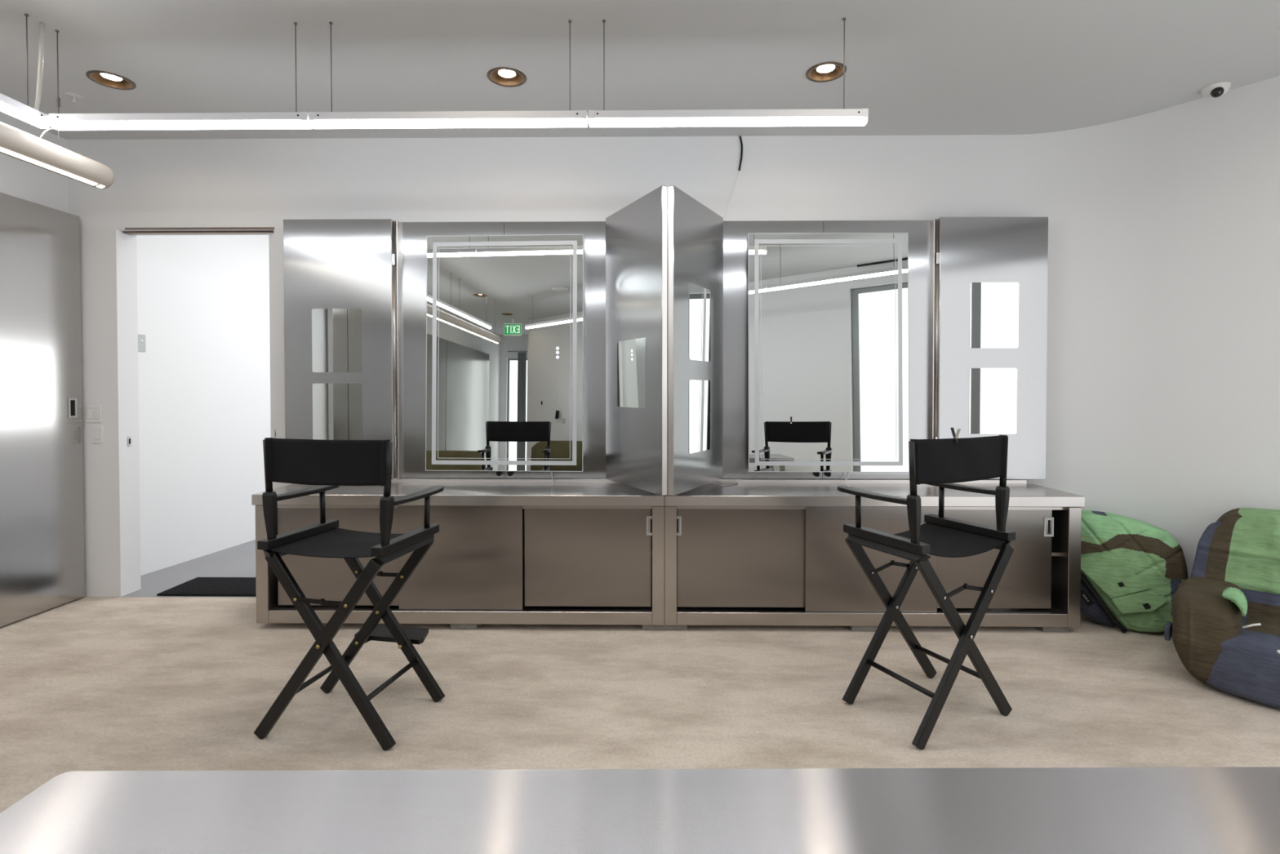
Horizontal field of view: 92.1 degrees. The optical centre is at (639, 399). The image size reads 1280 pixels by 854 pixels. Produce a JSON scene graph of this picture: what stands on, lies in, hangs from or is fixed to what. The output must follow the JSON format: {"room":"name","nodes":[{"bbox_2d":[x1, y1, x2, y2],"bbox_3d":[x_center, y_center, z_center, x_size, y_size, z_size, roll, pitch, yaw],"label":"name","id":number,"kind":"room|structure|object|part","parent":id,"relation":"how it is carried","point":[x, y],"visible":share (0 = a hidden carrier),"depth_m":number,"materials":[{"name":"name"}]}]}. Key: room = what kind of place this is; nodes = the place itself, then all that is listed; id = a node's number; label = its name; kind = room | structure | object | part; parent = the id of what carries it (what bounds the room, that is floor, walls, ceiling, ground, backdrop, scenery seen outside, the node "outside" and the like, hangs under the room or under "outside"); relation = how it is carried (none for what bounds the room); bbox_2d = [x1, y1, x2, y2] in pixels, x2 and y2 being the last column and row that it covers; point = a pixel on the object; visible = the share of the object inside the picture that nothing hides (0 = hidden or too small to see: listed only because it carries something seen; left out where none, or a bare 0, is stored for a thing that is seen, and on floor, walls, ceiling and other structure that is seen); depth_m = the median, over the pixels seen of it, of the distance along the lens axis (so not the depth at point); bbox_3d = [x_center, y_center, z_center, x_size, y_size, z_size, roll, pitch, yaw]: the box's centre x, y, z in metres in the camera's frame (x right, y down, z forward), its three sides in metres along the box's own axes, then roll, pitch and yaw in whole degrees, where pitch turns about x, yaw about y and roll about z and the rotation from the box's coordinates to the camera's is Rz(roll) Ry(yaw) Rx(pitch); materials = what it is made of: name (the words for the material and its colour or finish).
{"room":"studio","nodes":[
{"label":"studio","id":0,"kind":"room"},
{"bbox_2d":[0,111,67,213],"bbox_3d":[-3.806,-0.125,-0.423,0.100,2.964,8.860,0,1,1],"label":"wall","id":1,"kind":"structure","parent":0,"point":[20,179],"depth_m":3.76,"materials":[{"name":"white paint"}]},
{"bbox_2d":[0,192,84,626],"bbox_3d":[-3.638,0.064,3.086,0.066,2.452,1.795,0,1,1],"label":"sliding door","id":2,"kind":"structure","parent":1,"relation":"in","point":[42,521],"depth_m":3.70,"materials":[{"name":"silver metal"}]},
{"bbox_3d":[-3.597,0.054,3.913,0.006,0.124,0.056,0,1,1],"label":"handle","id":3,"kind":"part","parent":2,"relation":"part of","materials":[{"name":"grey plastic"}]},
{"bbox_2d":[136,235,271,575],"bbox_3d":[-3.418,-0.229,6.232,0.100,2.964,4.260,0,1,8],"label":"wall","id":4,"kind":"structure","parent":0,"point":[203,300],"depth_m":5.00,"materials":[{"name":"white paint"}]},
{"bbox_2d":[137,333,146,351],"bbox_3d":[-3.623,-0.410,4.465,0.008,0.124,0.100,0,1,8],"label":"outlet plate","id":5,"kind":"object","parent":4,"relation":"attached to","point":[141,338],"visible":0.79,"depth_m":4.48,"materials":[{"name":"grey plastic"}]},
{"bbox_2d":[66,134,1011,596],"bbox_3d":[-0.798,-0.195,4.048,6.300,2.964,0.160,0,1,1],"label":"wall","id":6,"kind":"structure","parent":0,"point":[159,183],"depth_m":3.96,"materials":[{"name":"white paint"}]},
{"bbox_2d":[85,404,102,422],"bbox_3d":[-3.544,0.093,4.002,0.100,0.115,0.011,0,1,1],"label":"light switch","id":7,"kind":"object","parent":6,"relation":"attached to","point":[93,412],"visible":1,"depth_m":4.00,"materials":[{"name":"white plastic"}]},
{"bbox_2d":[92,426,102,443],"bbox_3d":[-3.521,0.229,4.004,0.070,0.112,0.011,0,1,1],"label":"light switch","id":8,"kind":"object","parent":6,"relation":"attached to","point":[97,431],"visible":1,"depth_m":4.00,"materials":[{"name":"white plastic"}]},
{"bbox_2d":[127,435,131,445],"bbox_3d":[-3.382,0.276,4.089,0.004,0.064,0.026,0,1,1],"label":"strike plate","id":9,"kind":"object","parent":6,"relation":"attached to","point":[129,438],"visible":1,"depth_m":4.08,"materials":[{"name":"silver metal"}]},
{"bbox_2d":[123,226,274,235],"bbox_3d":[-2.868,-1.099,4.029,1.030,0.020,0.103,0,1,1],"label":"trim","id":10,"kind":"structure","parent":6,"relation":"attached to","point":[130,233],"depth_m":4.03,"materials":[{"name":"brown metal"}]},
{"bbox_2d":[268,232,275,488],"bbox_3d":[-1.935,0.096,4.059,0.975,2.366,0.052,0,1,1],"label":"door frame","id":11,"kind":"structure","parent":6,"relation":"in","point":[270,234],"depth_m":4.04,"materials":[{"name":"white paint"}]},
{"bbox_2d":[283,185,667,495],"bbox_3d":[-0.959,-0.309,3.828,2.448,1.618,0.638,0,1,15],"label":"mirror frame","id":12,"kind":"structure","parent":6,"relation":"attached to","point":[355,289],"depth_m":3.83,"materials":[{"name":"silver metal"}]},
{"bbox_3d":[-1.878,-0.313,3.855,0.675,1.610,0.034,0,1,1],"label":"door","id":13,"kind":"part","parent":12,"relation":"part of","materials":[{"name":"silver metal"}]},
{"bbox_3d":[-0.889,0.466,3.893,0.034,0.034,0.022,0,1,1],"label":"knob","id":14,"kind":"part","parent":12,"relation":"part of","materials":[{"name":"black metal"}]},
{"bbox_3d":[-0.868,-0.310,3.927,1.307,1.617,0.070,0,1,1],"label":"panel","id":15,"kind":"part","parent":12,"relation":"part of","materials":[{"name":"silver metal"}]},
{"bbox_2d":[425,234,583,471],"bbox_3d":[-0.844,-0.290,3.842,0.989,1.469,0.016,0,-1,3],"label":"vanity mirror","id":16,"kind":"object","parent":12,"relation":"attached to","point":[504,313],"visible":1,"depth_m":3.83,"materials":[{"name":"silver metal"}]},
{"bbox_3d":[-0.818,0.466,3.893,0.034,0.034,0.022,0,1,1],"label":"knob","id":17,"kind":"part","parent":12,"relation":"part of","materials":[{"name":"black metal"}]},
{"bbox_3d":[-0.035,-0.308,3.515,0.034,1.610,0.695,0,1,-28],"label":"door","id":18,"kind":"part","parent":12,"relation":"part of","materials":[{"name":"silver metal"}]},
{"bbox_2d":[667,185,1048,495],"bbox_3d":[1.252,-0.308,3.801,2.430,1.618,0.636,0,1,-14],"label":"mirror frame","id":19,"kind":"structure","parent":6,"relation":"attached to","point":[978,286],"depth_m":3.79,"materials":[{"name":"silver metal"}]},
{"bbox_3d":[0.328,-0.308,3.510,0.034,1.610,0.693,0,1,29],"label":"door","id":20,"kind":"part","parent":19,"relation":"part of","materials":[{"name":"silver metal"}]},
{"bbox_3d":[1.108,0.467,3.868,0.034,0.034,0.022,0,1,1],"label":"knob","id":21,"kind":"part","parent":19,"relation":"part of","materials":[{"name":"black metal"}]},
{"bbox_3d":[1.171,-0.309,3.901,1.302,1.617,0.070,0,1,1],"label":"panel","id":22,"kind":"part","parent":19,"relation":"part of","materials":[{"name":"silver metal"}]},
{"bbox_3d":[1.179,0.467,3.867,0.034,0.034,0.022,0,1,1],"label":"knob","id":23,"kind":"part","parent":19,"relation":"part of","materials":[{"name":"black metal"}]},
{"bbox_2d":[747,232,909,471],"bbox_3d":[1.163,-0.292,3.816,0.987,1.478,0.015,0,-1,1],"label":"vanity mirror","id":24,"kind":"object","parent":19,"relation":"attached to","point":[828,313],"visible":0.98,"depth_m":3.81,"materials":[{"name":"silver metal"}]},
{"bbox_3d":[2.169,-0.312,3.806,0.660,1.610,0.034,0,1,0],"label":"door","id":25,"kind":"part","parent":19,"relation":"part of","materials":[{"name":"silver metal"}]},
{"bbox_2d":[0,539,1279,813],"bbox_3d":[-0.013,1.373,1.722,8.730,0.100,13.000,0,1,1],"label":"floor","id":26,"kind":"structure","parent":0,"point":[87,683],"depth_m":2.69,"materials":[{"name":"beige concrete"}]},
{"bbox_2d":[156,577,256,595],"bbox_3d":[-2.746,1.277,4.221,0.840,0.012,0.370,0,1,1],"label":"door mat","id":27,"kind":"object","parent":26,"relation":"on","point":[198,586],"visible":0.52,"depth_m":4.16,"materials":[{"name":"black rubber"}]},
{"bbox_2d":[253,437,444,751],"bbox_3d":[-1.159,0.732,2.596,0.582,1.168,0.563,0,1,11],"label":"chair","id":28,"kind":"object","parent":26,"relation":"on","point":[330,464],"visible":1,"depth_m":2.38,"materials":[{"name":"black paint"}]},
{"bbox_3d":[-1.453,0.351,2.421,0.048,0.390,0.045,0,1,11],"label":"post","id":29,"kind":"part","parent":28,"relation":"part of","materials":[{"name":"black paint"}]},
{"bbox_3d":[-1.407,0.599,2.574,0.044,0.046,0.406,0,1,11],"label":"pivot rail","id":30,"kind":"part","parent":28,"relation":"part of","materials":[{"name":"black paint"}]},
{"bbox_3d":[-1.413,0.559,2.574,0.048,0.034,0.410,0,1,11],"label":"seat rail","id":31,"kind":"part","parent":28,"relation":"part of","materials":[{"name":"black paint"}]},
{"bbox_3d":[-1.415,0.391,2.620,0.060,0.023,0.375,0,1,11],"label":"armrest","id":32,"kind":"part","parent":28,"relation":"part of","materials":[{"name":"black paint"}]},
{"bbox_3d":[-1.227,0.955,2.344,0.548,0.730,0.024,0,1,11],"label":"leg","id":33,"kind":"part","parent":28,"relation":"part of","materials":[{"name":"black paint"}]},
{"bbox_3d":[-1.393,0.469,2.706,0.025,0.146,0.023,0,1,11],"label":"arm post","id":34,"kind":"part","parent":28,"relation":"part of","materials":[{"name":"metal"}]},
{"bbox_3d":[-1.189,0.954,2.362,0.548,0.730,0.024,0,1,11],"label":"leg","id":35,"kind":"part","parent":28,"relation":"part of","materials":[{"name":"black paint"}]},
{"bbox_3d":[-1.173,0.587,2.527,0.452,0.018,0.392,0,1,11],"label":"seat","id":36,"kind":"part","parent":28,"relation":"part of","materials":[{"name":"black fabric"}]},
{"bbox_3d":[-1.156,0.949,2.703,0.548,0.730,0.024,0,1,11],"label":"leg","id":37,"kind":"part","parent":28,"relation":"part of","materials":[{"name":"black paint"}]},
{"bbox_3d":[-0.953,0.353,2.321,0.048,0.390,0.045,0,1,11],"label":"post","id":38,"kind":"part","parent":28,"relation":"part of","materials":[{"name":"black paint"}]},
{"bbox_3d":[-1.118,0.949,2.721,0.548,0.730,0.024,0,1,11],"label":"leg","id":39,"kind":"part","parent":28,"relation":"part of","materials":[{"name":"black paint"}]},
{"bbox_3d":[-0.939,0.600,2.481,0.044,0.046,0.406,0,1,11],"label":"pivot rail","id":40,"kind":"part","parent":28,"relation":"part of","materials":[{"name":"black paint"}]},
{"bbox_3d":[-0.932,0.560,2.479,0.048,0.034,0.410,0,1,11],"label":"seat rail","id":41,"kind":"part","parent":28,"relation":"part of","materials":[{"name":"black paint"}]},
{"bbox_3d":[-0.912,0.393,2.521,0.060,0.023,0.375,0,1,11],"label":"armrest","id":42,"kind":"part","parent":28,"relation":"part of","materials":[{"name":"black paint"}]},
{"bbox_3d":[-0.900,0.470,2.608,0.025,0.146,0.023,0,1,11],"label":"arm post","id":43,"kind":"part","parent":28,"relation":"part of","materials":[{"name":"black metal"}]},
{"bbox_2d":[450,623,479,629],"bbox_3d":[-0.994,1.276,3.656,0.149,0.035,0.355,0,1,1],"label":"block","id":44,"kind":"object","parent":26,"relation":"on","point":[453,626],"visible":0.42,"depth_m":3.48,"materials":[{"name":"grey metal"}]},
{"bbox_2d":[255,505,664,625],"bbox_3d":[-1.010,0.924,3.663,2.297,0.666,0.420,0,1,1],"label":"storage cabinet","id":45,"kind":"object","parent":44,"relation":"on","point":[484,564],"visible":0.87,"depth_m":3.48,"materials":[{"name":"grey metal"}]},
{"bbox_3d":[-1.705,0.894,3.520,0.718,0.559,0.020,0,1,1],"label":"door","id":46,"kind":"part","parent":45,"relation":"part of","materials":[{"name":"silver metal"}]},
{"bbox_2d":[251,478,664,506],"bbox_3d":[-1.018,0.547,3.675,2.314,0.084,0.465,0,1,1],"label":"countertop","id":47,"kind":"structure","parent":45,"relation":"on","point":[456,491],"depth_m":3.50,"materials":[{"name":"silver metal"}]},
{"bbox_3d":[-1.012,0.891,3.485,0.700,0.593,0.020,0,1,1],"label":"door","id":48,"kind":"part","parent":45,"relation":"part of","materials":[{"name":"silver metal"}]},
{"bbox_3d":[-0.296,0.894,3.502,0.718,0.559,0.020,0,1,1],"label":"door","id":49,"kind":"part","parent":45,"relation":"part of","materials":[{"name":"silver metal"}]},
{"bbox_3d":[0.063,0.713,3.481,0.053,0.108,0.005,0,1,1],"label":"handle","id":50,"kind":"part","parent":45,"relation":"part of","materials":[{"name":"grey plastic"}]},
{"bbox_2d":[0,766,1279,853],"bbox_3d":[0.363,0.955,0.497,2.468,0.775,0.900,0,1,0],"label":"steel table","id":51,"kind":"object","parent":26,"relation":"on","point":[1009,810],"visible":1,"depth_m":0.84,"materials":[{"name":"grey metal"}]},
{"bbox_2d":[642,625,687,630],"bbox_3d":[0.141,1.276,3.641,0.253,0.035,0.355,0,1,1],"label":"block","id":52,"kind":"object","parent":26,"relation":"on","point":[644,627],"visible":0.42,"depth_m":3.46,"materials":[{"name":"grey metal"}]},
{"bbox_2d":[848,626,878,631],"bbox_3d":[1.270,1.276,3.627,0.167,0.035,0.355,0,1,1],"label":"block","id":53,"kind":"object","parent":26,"relation":"on","point":[852,628],"visible":0.24,"depth_m":3.45,"materials":[{"name":"grey metal"}]},
{"bbox_2d":[664,506,1081,626],"bbox_3d":[1.289,0.924,3.634,2.299,0.666,0.420,0,1,1],"label":"storage cabinet","id":54,"kind":"object","parent":53,"relation":"on","point":[724,565],"visible":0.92,"depth_m":3.46,"materials":[{"name":"grey metal"}]},
{"bbox_3d":[0.207,0.713,3.479,0.053,0.108,0.005,0,1,1],"label":"handle","id":55,"kind":"part","parent":54,"relation":"part of","materials":[{"name":"grey plastic"}]},
{"bbox_3d":[0.570,0.894,3.490,0.721,0.559,0.020,0,1,1],"label":"door","id":56,"kind":"part","parent":54,"relation":"part of","materials":[{"name":"silver metal"}]},
{"bbox_3d":[1.293,0.891,3.455,0.733,0.593,0.020,0,1,1],"label":"door","id":57,"kind":"part","parent":54,"relation":"part of","materials":[{"name":"silver metal"}]},
{"bbox_2d":[664,479,1084,506],"bbox_3d":[1.297,0.547,3.645,2.316,0.084,0.465,0,1,1],"label":"countertop","id":58,"kind":"structure","parent":54,"relation":"on","point":[748,492],"depth_m":3.47,"materials":[{"name":"silver metal"}]},
{"bbox_2d":[715,480,737,486],"bbox_3d":[0.529,0.508,3.803,0.164,0.038,0.126,0,1,1],"label":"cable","id":59,"kind":"object","parent":58,"relation":"on","point":[716,481],"visible":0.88,"depth_m":3.84,"materials":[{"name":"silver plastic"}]},
{"bbox_3d":[1.976,0.894,3.472,0.663,0.559,0.020,0,1,1],"label":"door","id":60,"kind":"part","parent":54,"relation":"part of","materials":[{"name":"silver metal"}]},
{"bbox_3d":[2.288,0.713,3.453,0.053,0.108,0.005,0,1,1],"label":"handle","id":61,"kind":"part","parent":54,"relation":"part of","materials":[{"name":"grey plastic"}]},
{"bbox_2d":[1051,550,1056,555],"bbox_3d":[1.290,0.878,3.673,2.163,0.020,0.300,0,1,1],"label":"shelf","id":62,"kind":"object","parent":54,"relation":"attached to","point":[1053,552],"depth_m":3.51,"materials":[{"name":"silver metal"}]},
{"bbox_2d":[837,435,1015,749],"bbox_3d":[1.205,0.731,2.613,0.582,1.168,0.448,0,1,-25],"label":"chair","id":63,"kind":"object","parent":26,"relation":"on","point":[942,463],"visible":1,"depth_m":2.50,"materials":[{"name":"black paint"}]},
{"bbox_3d":[0.925,0.470,2.617,0.025,0.146,0.023,0,1,-25],"label":"arm post","id":64,"kind":"part","parent":63,"relation":"part of","materials":[{"name":"metal"}]},
{"bbox_3d":[0.957,0.393,2.534,0.060,0.023,0.375,0,1,-25],"label":"armrest","id":65,"kind":"part","parent":63,"relation":"part of","materials":[{"name":"black paint"}]},
{"bbox_3d":[1.123,0.948,2.754,0.548,0.730,0.024,0,1,-25],"label":"leg","id":66,"kind":"part","parent":63,"relation":"part of","materials":[{"name":"black paint"}]},
{"bbox_3d":[0.987,0.560,2.498,0.048,0.034,0.410,0,1,-25],"label":"seat rail","id":67,"kind":"part","parent":63,"relation":"part of","materials":[{"name":"black paint"}]},
{"bbox_3d":[0.993,0.600,2.501,0.044,0.046,0.406,0,1,-25],"label":"pivot rail","id":68,"kind":"part","parent":63,"relation":"part of","materials":[{"name":"black paint"}]},
{"bbox_3d":[1.143,0.948,2.791,0.548,0.730,0.024,0,1,-25],"label":"leg","id":69,"kind":"part","parent":63,"relation":"part of","materials":[{"name":"black paint"}]},
{"bbox_3d":[1.043,0.353,2.350,0.048,0.390,0.045,0,1,-25],"label":"post","id":70,"kind":"part","parent":63,"relation":"part of","materials":[{"name":"black paint"}]},
{"bbox_3d":[1.381,0.467,2.827,0.025,0.146,0.023,0,1,-25],"label":"arm post","id":71,"kind":"part","parent":63,"relation":"part of","materials":[{"name":"metal"}]},
{"bbox_3d":[1.210,0.595,2.601,0.452,0.038,0.392,0,1,-25],"label":"seat","id":72,"kind":"part","parent":63,"relation":"part of","materials":[{"name":"black fabric"}]},
{"bbox_2d":[950,427,960,442],"bbox_3d":[1.235,0.140,2.416,0.014,0.058,0.048,0,1,-11],"label":"clip","id":73,"kind":"object","parent":63,"relation":"attached to","point":[955,436],"visible":1,"depth_m":2.41,"materials":[{"name":"silver metal"}]},
{"bbox_3d":[1.237,0.140,2.409,0.013,0.058,0.035,0,1,-9],"label":"clip arm","id":74,"kind":"part","parent":73,"relation":"part of","materials":[{"name":"silver metal"}]},
{"bbox_3d":[1.422,0.389,2.748,0.060,0.023,0.375,0,1,-25],"label":"armrest","id":75,"kind":"part","parent":63,"relation":"part of","materials":[{"name":"black paint"}]},
{"bbox_3d":[1.276,0.953,2.422,0.548,0.730,0.024,0,1,-25],"label":"leg","id":76,"kind":"part","parent":63,"relation":"part of","materials":[{"name":"black paint"}]},
{"bbox_3d":[1.296,0.953,2.459,0.548,0.730,0.024,0,1,-25],"label":"leg","id":77,"kind":"part","parent":63,"relation":"part of","materials":[{"name":"black paint"}]},
{"bbox_3d":[1.432,0.557,2.703,0.048,0.034,0.410,0,1,-25],"label":"seat rail","id":78,"kind":"part","parent":63,"relation":"part of","materials":[{"name":"black paint"}]},
{"bbox_3d":[1.426,0.597,2.701,0.044,0.046,0.406,0,1,-25],"label":"pivot rail","id":79,"kind":"part","parent":63,"relation":"part of","materials":[{"name":"black paint"}]},
{"bbox_3d":[1.506,0.349,2.563,0.048,0.390,0.045,0,1,-25],"label":"post","id":80,"kind":"part","parent":63,"relation":"part of","materials":[{"name":"black paint"}]},
{"bbox_2d":[1035,626,1070,631],"bbox_3d":[2.325,1.276,3.613,0.149,0.035,0.355,0,1,1],"label":"block","id":81,"kind":"object","parent":26,"relation":"on","point":[1042,628],"visible":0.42,"depth_m":3.44,"materials":[{"name":"grey metal"}]},
{"bbox_2d":[1080,510,1187,632],"bbox_3d":[2.765,0.980,3.522,0.546,0.625,0.329,1,1,37],"label":"bean bag","id":82,"kind":"object","parent":26,"relation":"on","point":[1132,570],"visible":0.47,"depth_m":3.43,"materials":[{"name":"green fabric"}]},
{"bbox_2d":[1164,507,1279,708],"bbox_3d":[3.146,0.936,2.665,0.884,0.738,1.281,-1,1,-44],"label":"bean bag","id":83,"kind":"object","parent":26,"relation":"on","point":[1224,631],"visible":1,"depth_m":2.82,"materials":[{"name":"multicoloured fabric"}]},
{"bbox_3d":[2.723,1.097,2.924,0.578,0.410,0.290,-1,1,-44],"label":"arm","id":84,"kind":"part","parent":83,"relation":"part of","materials":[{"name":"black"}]},
{"bbox_3d":[3.329,0.882,2.820,0.403,0.635,1.253,-1,1,-44],"label":"backrest","id":85,"kind":"part","parent":83,"relation":"part of","materials":[{"name":"green fabric"}]},
{"bbox_3d":[3.101,1.162,2.613,0.743,0.290,1.067,-1,1,-44],"label":"seat","id":86,"kind":"part","parent":83,"relation":"part of","materials":[{"name":"blue fabric"}]},
{"bbox_2d":[0,0,1279,139],"bbox_3d":[0.370,-1.607,-0.445,8.750,0.001,9.070,0,1,1],"label":"ceiling","id":87,"kind":"structure","parent":0,"point":[917,67],"depth_m":3.01,"materials":[{"name":"white paint"}]},
{"bbox_2d":[0,13,49,128],"bbox_3d":[-2.644,-1.418,2.122,0.054,0.458,1.218,0,1,1],"label":"linear light","id":88,"kind":"object","parent":87,"relation":"hanging from","point":[8,105],"visible":1,"depth_m":2.64,"materials":[{"name":"white paint"}]},
{"bbox_2d":[33,22,44,110],"bbox_3d":[-2.635,-1.458,2.705,0.018,0.394,0.041,0,1,19],"label":"power cord","id":89,"kind":"object","parent":87,"relation":"hanging from","point":[42,25],"visible":0.95,"depth_m":2.71,"materials":[{"name":"white plastic"}]},
{"bbox_2d":[0,30,114,189],"bbox_3d":[-2.644,-1.307,0.839,0.120,0.639,4.350,0,1,1],"label":"tube light","id":90,"kind":"object","parent":87,"relation":"hanging from","point":[15,143],"visible":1,"depth_m":2.72,"materials":[{"name":"beige"}]},
{"bbox_2d":[64,92,84,102],"bbox_3d":[-3.106,-1.650,3.389,0.080,0.034,0.080,0,1,1],"label":"sprinkler","id":91,"kind":"object","parent":87,"relation":"attached to","point":[74,96],"visible":1,"depth_m":3.38,"materials":[{"name":"white paint"}]},
{"bbox_2d":[85,70,136,89],"bbox_3d":[-2.755,-1.676,3.217,0.200,0.037,0.200,0,1,1],"label":"recessed light","id":92,"kind":"object","parent":87,"relation":"in","point":[108,79],"visible":0.88,"depth_m":3.24,"materials":[{"name":"brown metal"}]},
{"bbox_3d":[-2.755,-1.683,3.217,0.087,0.001,0.087,0,1,1],"label":"bulb","id":93,"kind":"part","parent":92,"relation":"part of","materials":[{"name":"white glass"}]},
{"bbox_2d":[48,22,312,130],"bbox_3d":[-2.024,-1.427,2.724,1.144,0.458,0.054,0,1,1],"label":"linear light","id":94,"kind":"object","parent":87,"relation":"hanging from","point":[281,120],"visible":0.95,"depth_m":2.71,"materials":[{"name":"white paint"}]},
{"bbox_2d":[308,19,587,128],"bbox_3d":[-0.838,-1.427,2.709,1.215,0.458,0.054,0,1,1],"label":"linear light","id":95,"kind":"object","parent":87,"relation":"hanging from","point":[560,118],"visible":1,"depth_m":2.69,"materials":[{"name":"white paint"}]},
{"bbox_2d":[487,66,526,87],"bbox_3d":[-0.687,-1.675,3.184,0.200,0.037,0.200,0,1,1],"label":"recessed light","id":96,"kind":"object","parent":87,"relation":"in","point":[508,77],"visible":0.94,"depth_m":3.21,"materials":[{"name":"brown metal"}]},
{"bbox_3d":[-0.687,-1.682,3.184,0.087,0.001,0.087,0,1,1],"label":"bulb","id":97,"kind":"part","parent":96,"relation":"part of","materials":[{"name":"white glass"}]},
{"bbox_2d":[587,17,868,127],"bbox_3d":[0.381,-1.427,2.693,1.211,0.458,0.054,0,1,1],"label":"linear light","id":98,"kind":"object","parent":87,"relation":"hanging from","point":[839,117],"visible":1,"depth_m":2.67,"materials":[{"name":"white paint"}]},
{"bbox_2d":[738,135,742,170],"bbox_3d":[0.639,-1.563,3.920,0.028,0.218,0.013,0,1,1],"label":"hanging cable","id":99,"kind":"object","parent":87,"relation":"hanging from","point":[740,139],"visible":1,"depth_m":3.92,"materials":[{"name":"black plastic"}]},
{"bbox_2d":[724,170,739,220],"bbox_3d":[0.583,-1.295,3.926,0.098,0.318,0.003,0,1,1],"label":"string","id":100,"kind":"object","parent":99,"relation":"hanging from","point":[739,171],"visible":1,"depth_m":3.92,"materials":[{"name":"white plastic"}]},
{"bbox_2d":[805,61,846,82],"bbox_3d":[0.944,-1.675,3.134,0.200,0.037,0.200,0,1,1],"label":"recessed light","id":101,"kind":"object","parent":87,"relation":"in","point":[829,71],"visible":0.96,"depth_m":3.16,"materials":[{"name":"brown metal"}]},
{"bbox_3d":[0.944,-1.682,3.134,0.087,0.001,0.087,0,1,1],"label":"bulb","id":102,"kind":"part","parent":101,"relation":"part of","materials":[{"name":"white glass"}]},
{"bbox_2d":[1200,81,1231,98],"bbox_3d":[3.073,-1.633,3.296,0.120,0.065,0.120,0,1,1],"label":"security camera","id":103,"kind":"object","parent":87,"relation":"attached to","point":[1216,90],"visible":1,"depth_m":3.26,"materials":[{"name":"white plastic"}]},
{"bbox_2d":[1008,75,1279,577],"bbox_3d":[3.393,-0.180,3.069,0.343,2.964,2.819,-1,1,-43],"label":"wall","id":104,"kind":"structure","parent":0,"point":[1163,365],"depth_m":3.55,"materials":[{"name":"white paint"}]}
]}

